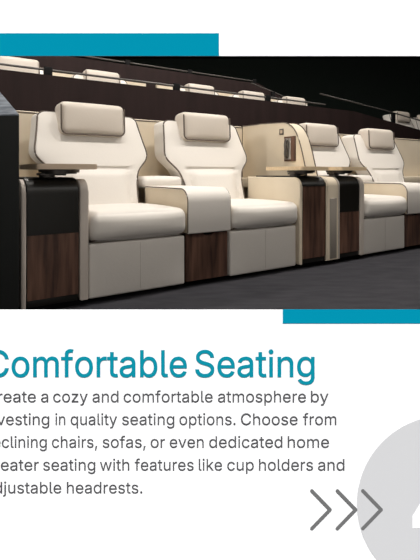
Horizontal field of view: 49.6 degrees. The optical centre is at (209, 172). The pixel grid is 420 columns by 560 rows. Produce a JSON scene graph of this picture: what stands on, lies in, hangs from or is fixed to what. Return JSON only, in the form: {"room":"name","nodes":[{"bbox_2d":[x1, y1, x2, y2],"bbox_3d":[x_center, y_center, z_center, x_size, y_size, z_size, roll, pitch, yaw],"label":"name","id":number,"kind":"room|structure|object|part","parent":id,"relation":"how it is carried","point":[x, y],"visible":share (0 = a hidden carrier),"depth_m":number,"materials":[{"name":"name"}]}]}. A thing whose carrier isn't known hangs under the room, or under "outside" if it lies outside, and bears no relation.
{"room":"auditorium","nodes":[
{"label":"auditorium","id":0,"kind":"room"},
{"bbox_2d":[10,56,281,97],"bbox_3d":[0.871,-0.492,8.982,14.200,2.525,0.085,0,0,-35],"label":"wall","id":1,"kind":"structure","parent":0,"point":[63,63],"depth_m":7.58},
{"bbox_2d":[81,56,255,82],"bbox_3d":[-1.948,-1.795,7.036,6.950,0.090,0.044,0,0,-35],"label":"railing","id":2,"kind":"object","parent":1,"relation":"on","point":[127,62],"visible":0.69,"depth_m":7.85,"materials":[{"name":"grey metal"}]},
{"bbox_2d":[251,83,284,96],"bbox_3d":[1.383,-1.431,9.069,1.465,0.562,0.040,0,0,-35],"label":"stair railing","id":3,"kind":"object","parent":1,"relation":"attached to","point":[273,93],"visible":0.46,"depth_m":8.94,"materials":[{"name":"grey metal"}]},
{"bbox_2d":[0,69,419,176],"bbox_3d":[1.930,-0.152,7.624,16.000,1.845,0.082,0,0,-35],"label":"wall","id":4,"kind":"structure","parent":0,"point":[25,91],"depth_m":5.85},
{"bbox_2d":[0,63,325,104],"bbox_3d":[-1.363,-1.121,5.352,8.000,0.098,0.040,0,0,-35],"label":"railing","id":5,"kind":"object","parent":4,"relation":"on","point":[46,70],"visible":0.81,"depth_m":5.72,"materials":[{"name":"grey metal"}]},
{"bbox_3d":[-1.799,-1.121,5.051,0.090,0.098,0.040,0,0,-35],"label":"post","id":6,"kind":"part","parent":5,"relation":"part of","materials":[{"name":"black metal"}]},
{"bbox_3d":[-0.441,-1.121,5.988,0.090,0.098,0.040,0,0,-35],"label":"post","id":7,"kind":"part","parent":5,"relation":"part of","materials":[{"name":"black metal"}]},
{"bbox_3d":[0.876,-1.121,6.897,0.090,0.098,0.040,0,0,-35],"label":"post","id":8,"kind":"part","parent":5,"relation":"part of","materials":[{"name":"black metal"}]},
{"bbox_2d":[320,93,419,122],"bbox_3d":[4.758,-0.955,9.600,7.102,0.735,0.040,0,0,-35],"label":"railing","id":9,"kind":"object","parent":4,"relation":"on","point":[393,114],"visible":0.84,"depth_m":8.56,"materials":[{"name":"grey metal"}]},
{"bbox_3d":[3.523,-1.025,8.748,0.090,0.250,0.040,0,0,-35],"label":"post","id":10,"kind":"part","parent":9,"relation":"part of","materials":[{"name":"black metal"}]},
{"bbox_2d":[0,0,419,559],"bbox_3d":[0.000,-0.390,0.800,3.000,2.320,0.002,0,0,0],"label":"poster","id":11,"kind":"object","parent":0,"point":[285,434],"visible":1,"depth_m":0.80,"materials":[{"name":"white"}]},
{"bbox_2d":[52,245,419,309],"bbox_3d":[4.000,0.820,7.250,22.000,0.100,19.500,0,0,0],"label":"floor","id":12,"kind":"structure","parent":0,"point":[390,279],"depth_m":2.94,"materials":[{"name":"grey carpet"}]},
{"bbox_2d":[0,93,18,309],"bbox_3d":[-1.422,0.132,2.497,0.956,1.277,0.494,0,0,0],"label":"partition","id":13,"kind":"object","parent":12,"relation":"on","point":[9,117],"visible":0.83,"depth_m":2.25,"materials":[{"name":"black laminate"}]},
{"bbox_2d":[19,177,88,309],"bbox_3d":[-1.032,0.399,2.782,0.366,0.742,0.646,0,0,-35],"label":"armrest","id":14,"kind":"object","parent":12,"relation":"on","point":[53,211],"visible":0.85,"depth_m":2.52,"materials":[{"name":"black paint"}]},
{"bbox_3d":[-0.890,0.185,2.553,0.278,0.310,0.095,0,0,-35],"label":"panel","id":15,"kind":"part","parent":14,"relation":"part of","materials":[{"name":"black paint"}]},
{"bbox_3d":[-0.869,0.515,2.521,0.278,0.349,0.019,0,0,-35],"label":"panel","id":16,"kind":"part","parent":14,"relation":"part of","materials":[{"name":"brown wood"}]},
{"bbox_2d":[19,164,96,176],"bbox_3d":[-0.908,-0.011,2.704,0.340,0.074,0.435,0,0,-35],"label":"tray table","id":17,"kind":"object","parent":14,"relation":"on","point":[44,170],"visible":0.98,"depth_m":2.57,"materials":[{"name":"brown wood"}]},
{"bbox_3d":[-0.942,0.020,2.629,0.090,0.014,0.090,0,0,-35],"label":"post","id":18,"kind":"part","parent":17,"relation":"part of","materials":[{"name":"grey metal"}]},
{"bbox_3d":[-0.921,0.009,2.643,0.150,0.015,0.080,0,0,-35],"label":"arm","id":19,"kind":"part","parent":17,"relation":"part of","materials":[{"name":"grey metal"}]},
{"bbox_3d":[-0.884,-0.005,2.669,0.230,0.026,0.230,0,0,-35],"label":"swivel plate","id":20,"kind":"part","parent":17,"relation":"part of","materials":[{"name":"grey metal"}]},
{"bbox_2d":[28,101,184,298],"bbox_3d":[-0.727,0.108,3.215,0.876,1.263,1.081,0,0,-35],"label":"recliner","id":21,"kind":"object","parent":12,"relation":"on","point":[133,245],"visible":0.87,"depth_m":3.18,"materials":[{"name":"white leather"}]},
{"bbox_3d":[-0.885,-0.058,3.445,0.871,0.775,0.523,0,0,-35],"label":"backrest","id":22,"kind":"part","parent":21,"relation":"part of","materials":[{"name":"white leather"}]},
{"bbox_2d":[88,203,184,241],"bbox_3d":[-0.592,0.320,3.059,0.660,0.212,0.670,0,0,-35],"label":"seat cushion","id":23,"kind":"object","parent":21,"relation":"on","point":[108,222],"depth_m":2.80,"materials":[{"name":"white leather"}]},
{"bbox_2d":[16,110,247,202],"bbox_3d":[-0.613,0.128,3.961,2.394,1.205,0.240,0,0,-35],"label":"shell","id":24,"kind":"object","parent":12,"relation":"on","point":[151,167],"visible":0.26,"depth_m":4.05,"materials":[{"name":"beige plastic"}]},
{"bbox_2d":[138,176,230,281],"bbox_3d":[-0.257,0.379,3.472,0.367,0.703,0.898,0,0,-35],"label":"console","id":25,"kind":"object","parent":12,"relation":"on","point":[207,209],"visible":0.8,"depth_m":3.13,"materials":[{"name":"white leather"}]},
{"bbox_3d":[-0.185,0.261,3.375,0.343,0.288,0.632,0,0,-35],"label":"panel","id":26,"kind":"part","parent":25,"relation":"part of","materials":[{"name":"beige leather"}]},
{"bbox_3d":[-0.181,0.257,3.370,0.347,0.303,0.644,0,0,-35],"label":"armrest","id":27,"kind":"part","parent":25,"relation":"part of","materials":[{"name":"white leather"}]},
{"bbox_3d":[-0.023,0.573,3.140,0.339,0.315,0.022,0,0,-35],"label":"drawer","id":28,"kind":"part","parent":25,"relation":"part of","materials":[{"name":"brown wood"}]},
{"bbox_2d":[154,112,296,275],"bbox_3d":[0.123,0.108,3.801,0.876,1.263,1.081,0,0,-35],"label":"recliner","id":29,"kind":"object","parent":12,"relation":"on","point":[201,149],"visible":0.84,"depth_m":3.80,"materials":[{"name":"white leather"}]},
{"bbox_3d":[-0.036,-0.058,4.031,0.871,0.775,0.523,0,0,-35],"label":"backrest","id":30,"kind":"part","parent":29,"relation":"part of","materials":[{"name":"white leather"}]},
{"bbox_2d":[231,199,296,228],"bbox_3d":[0.258,0.320,3.645,0.660,0.212,0.670,0,0,-35],"label":"seat cushion","id":31,"kind":"object","parent":29,"relation":"on","point":[245,213],"depth_m":3.38,"materials":[{"name":"white leather"}]},
{"bbox_2d":[248,176,326,268],"bbox_3d":[0.657,0.399,3.947,0.322,0.742,0.646,0,0,-35],"label":"base cabinet","id":32,"kind":"object","parent":12,"relation":"on","point":[309,193],"visible":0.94,"depth_m":3.70,"materials":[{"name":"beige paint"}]},
{"bbox_2d":[266,166,328,175],"bbox_3d":[0.730,-0.011,3.834,0.320,0.074,0.435,0,0,-35],"label":"tray table","id":33,"kind":"object","parent":32,"relation":"on","point":[296,170],"visible":1,"depth_m":3.71,"materials":[{"name":"brown wood"}]},
{"bbox_3d":[0.725,0.009,3.779,0.150,0.015,0.080,0,0,-35],"label":"arm","id":34,"kind":"part","parent":33,"relation":"part of","materials":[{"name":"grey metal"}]},
{"bbox_3d":[0.762,-0.005,3.805,0.230,0.026,0.230,0,0,-35],"label":"swivel plate","id":35,"kind":"part","parent":33,"relation":"part of","materials":[{"name":"grey metal"}]},
{"bbox_3d":[0.820,0.077,3.732,0.268,0.095,0.095,0,0,-35],"label":"panel","id":36,"kind":"part","parent":32,"relation":"part of","materials":[{"name":"black paint"}]},
{"bbox_3d":[0.841,0.401,3.701,0.268,0.579,0.019,0,0,-35],"label":"panel","id":37,"kind":"part","parent":32,"relation":"part of","materials":[{"name":"brown wood"}]},
{"bbox_2d":[242,122,337,259],"bbox_3d":[0.691,0.123,4.260,0.192,1.213,1.129,0,0,-35],"label":"partition","id":38,"kind":"object","parent":12,"relation":"on","point":[279,144],"depth_m":4.21,"materials":[{"name":"beige plastic"}]},
{"bbox_3d":[0.707,-0.215,4.136,0.006,0.194,0.077,0,0,-35],"label":"plate","id":39,"kind":"part","parent":38,"relation":"part of","materials":[{"name":"silver metal"}]},
{"bbox_2d":[318,175,363,261],"bbox_3d":[1.047,0.399,4.216,0.346,0.742,0.646,0,0,-35],"label":"base cabinet","id":40,"kind":"object","parent":12,"relation":"on","point":[350,188],"visible":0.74,"depth_m":3.96,"materials":[{"name":"black paint"}]},
{"bbox_2d":[317,167,366,175],"bbox_3d":[1.133,-0.011,4.112,0.340,0.074,0.435,0,0,-35],"label":"tray table","id":41,"kind":"object","parent":40,"relation":"on","point":[333,171],"visible":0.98,"depth_m":3.97,"materials":[{"name":"brown wood"}]},
{"bbox_3d":[1.157,-0.005,4.077,0.230,0.026,0.230,0,0,-35],"label":"swivel plate","id":42,"kind":"part","parent":41,"relation":"part of","materials":[{"name":"grey metal"}]},
{"bbox_3d":[1.179,0.185,3.980,0.266,0.310,0.095,0,0,-35],"label":"panel","id":43,"kind":"part","parent":40,"relation":"part of","materials":[{"name":"black paint"}]},
{"bbox_3d":[1.201,0.515,3.949,0.266,0.349,0.019,0,0,-35],"label":"panel","id":44,"kind":"part","parent":40,"relation":"part of","materials":[{"name":"brown wood"}]},
{"bbox_2d":[300,123,406,253],"bbox_3d":[1.344,0.108,4.644,0.876,1.263,1.081,0,0,-35],"label":"recliner","id":45,"kind":"object","parent":12,"relation":"on","point":[383,219],"visible":0.45,"depth_m":4.35,"materials":[{"name":"white leather"}]},
{"bbox_3d":[1.186,-0.058,4.874,0.871,0.775,0.523,0,0,-35],"label":"backrest","id":46,"kind":"part","parent":45,"relation":"part of","materials":[{"name":"white leather"}]},
{"bbox_2d":[364,194,406,217],"bbox_3d":[1.479,0.320,4.488,0.660,0.212,0.670,0,0,-35],"label":"seat cushion","id":47,"kind":"object","parent":45,"relation":"on","point":[375,206],"depth_m":4.21,"materials":[{"name":"white leather"}]},
{"bbox_2d":[342,128,404,181],"bbox_3d":[2.194,0.108,5.230,0.876,1.263,1.081,0,0,-35],"label":"recliner","id":48,"kind":"object","parent":12,"relation":"on","point":[377,150],"visible":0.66,"depth_m":5.34,"materials":[{"name":"white leather"}]},
{"bbox_2d":[339,134,419,182],"bbox_3d":[1.902,0.128,5.697,3.434,1.205,0.240,0,0,-35],"label":"shell","id":49,"kind":"object","parent":12,"relation":"on","point":[409,149],"visible":0.09,"depth_m":6.39,"materials":[{"name":"beige plastic"}]},
{"bbox_2d":[349,175,419,246],"bbox_3d":[1.814,0.379,4.901,0.367,0.703,0.898,0,0,-35],"label":"console","id":50,"kind":"object","parent":12,"relation":"on","point":[410,191],"visible":0.38,"depth_m":4.54,"materials":[{"name":"beige leather"}]},
{"bbox_3d":[1.886,0.261,4.804,0.343,0.288,0.632,0,0,-35],"label":"panel","id":51,"kind":"part","parent":50,"relation":"part of","materials":[{"name":"beige leather"}]},
{"bbox_3d":[1.889,0.257,4.799,0.347,0.303,0.644,0,0,-35],"label":"armrest","id":52,"kind":"part","parent":50,"relation":"part of","materials":[{"name":"white leather"}]},
{"bbox_3d":[2.048,0.573,4.569,0.339,0.315,0.022,0,0,-35],"label":"drawer","id":53,"kind":"part","parent":50,"relation":"part of","materials":[{"name":"brown wood"}]},
{"bbox_2d":[71,56,419,58],"bbox_3d":[4.000,-4.325,8.900,22.000,0.150,16.200,0,0,0],"label":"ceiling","id":54,"kind":"structure","parent":0,"point":[106,57],"depth_m":16.81,"materials":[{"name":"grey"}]},
{"bbox_2d":[92,59,419,118],"bbox_3d":[4.000,-1.740,17.050,22.000,5.020,0.100,0,0,0],"label":"wall","id":55,"kind":"structure","parent":0,"point":[392,85],"depth_m":17.00,"materials":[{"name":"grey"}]},
{"bbox_3d":[0.618,0.315,7.764,14.000,0.870,1.640,0,0,-35],"label":"floor","id":56,"kind":"structure","parent":0,"visible":0},
{"bbox_2d":[0,56,42,73],"bbox_3d":[-2.238,-0.811,5.477,0.876,1.263,1.081,0,0,-35],"label":"recliner","id":57,"kind":"object","parent":56,"relation":"on","point":[3,59],"visible":0.09,"depth_m":5.67,"materials":[{"name":"white leather"}]},
{"bbox_2d":[70,69,126,83],"bbox_3d":[-1.333,-0.781,6.102,0.876,1.263,1.081,0,0,-35],"label":"recliner","id":58,"kind":"object","parent":56,"relation":"on","point":[87,71],"visible":0.17,"depth_m":6.27,"materials":[{"name":"white leather"}]},
{"bbox_3d":[-1.492,-0.948,6.331,0.871,0.775,0.522,0,0,-35],"label":"backrest","id":59,"kind":"part","parent":58,"relation":"part of","materials":[{"name":"white leather"}]},
{"bbox_2d":[53,72,145,85],"bbox_3d":[-2.938,-0.807,5.699,4.800,1.205,0.240,0,0,-35],"label":"shell","id":60,"kind":"object","parent":56,"relation":"on","point":[54,73],"visible":0.1,"depth_m":6.46,"materials":[{"name":"beige leather"}]},
{"bbox_2d":[180,83,218,94],"bbox_3d":[0.017,-0.771,7.033,0.876,1.263,1.081,0,0,-35],"label":"recliner","id":61,"kind":"object","parent":56,"relation":"on","point":[189,84],"visible":0.16,"depth_m":7.20,"materials":[{"name":"white leather"}]},
{"bbox_2d":[156,85,306,103],"bbox_3d":[0.601,-0.807,8.140,3.400,1.205,0.240,0,0,-35],"label":"shell","id":62,"kind":"object","parent":56,"relation":"on","point":[157,86],"visible":0.1,"depth_m":7.65,"materials":[{"name":"beige leather"}]},
{"bbox_2d":[230,90,264,100],"bbox_3d":[0.906,-0.771,7.646,0.876,1.263,1.081,0,0,-35],"label":"recliner","id":63,"kind":"object","parent":56,"relation":"on","point":[243,91],"visible":0.13,"depth_m":7.79,"materials":[{"name":"white leather"}]},
{"bbox_2d":[272,96,307,105],"bbox_3d":[1.745,-0.771,8.226,0.876,1.263,1.081,0,0,-35],"label":"recliner","id":64,"kind":"object","parent":56,"relation":"on","point":[285,97],"visible":0.15,"depth_m":8.36,"materials":[{"name":"white leather"}]},
{"bbox_2d":[383,111,413,127],"bbox_3d":[4.560,-0.761,10.168,0.876,1.263,1.081,0,0,-35],"label":"recliner","id":65,"kind":"object","parent":56,"relation":"on","point":[402,120],"visible":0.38,"depth_m":10.33,"materials":[{"name":"white leather"}]},
{"bbox_2d":[410,115,419,129],"bbox_3d":[5.400,-0.761,10.747,0.876,1.263,1.081,0,0,-35],"label":"recliner","id":66,"kind":"object","parent":56,"relation":"on","point":[416,123],"visible":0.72,"depth_m":10.80,"materials":[{"name":"white leather"}]}
]}

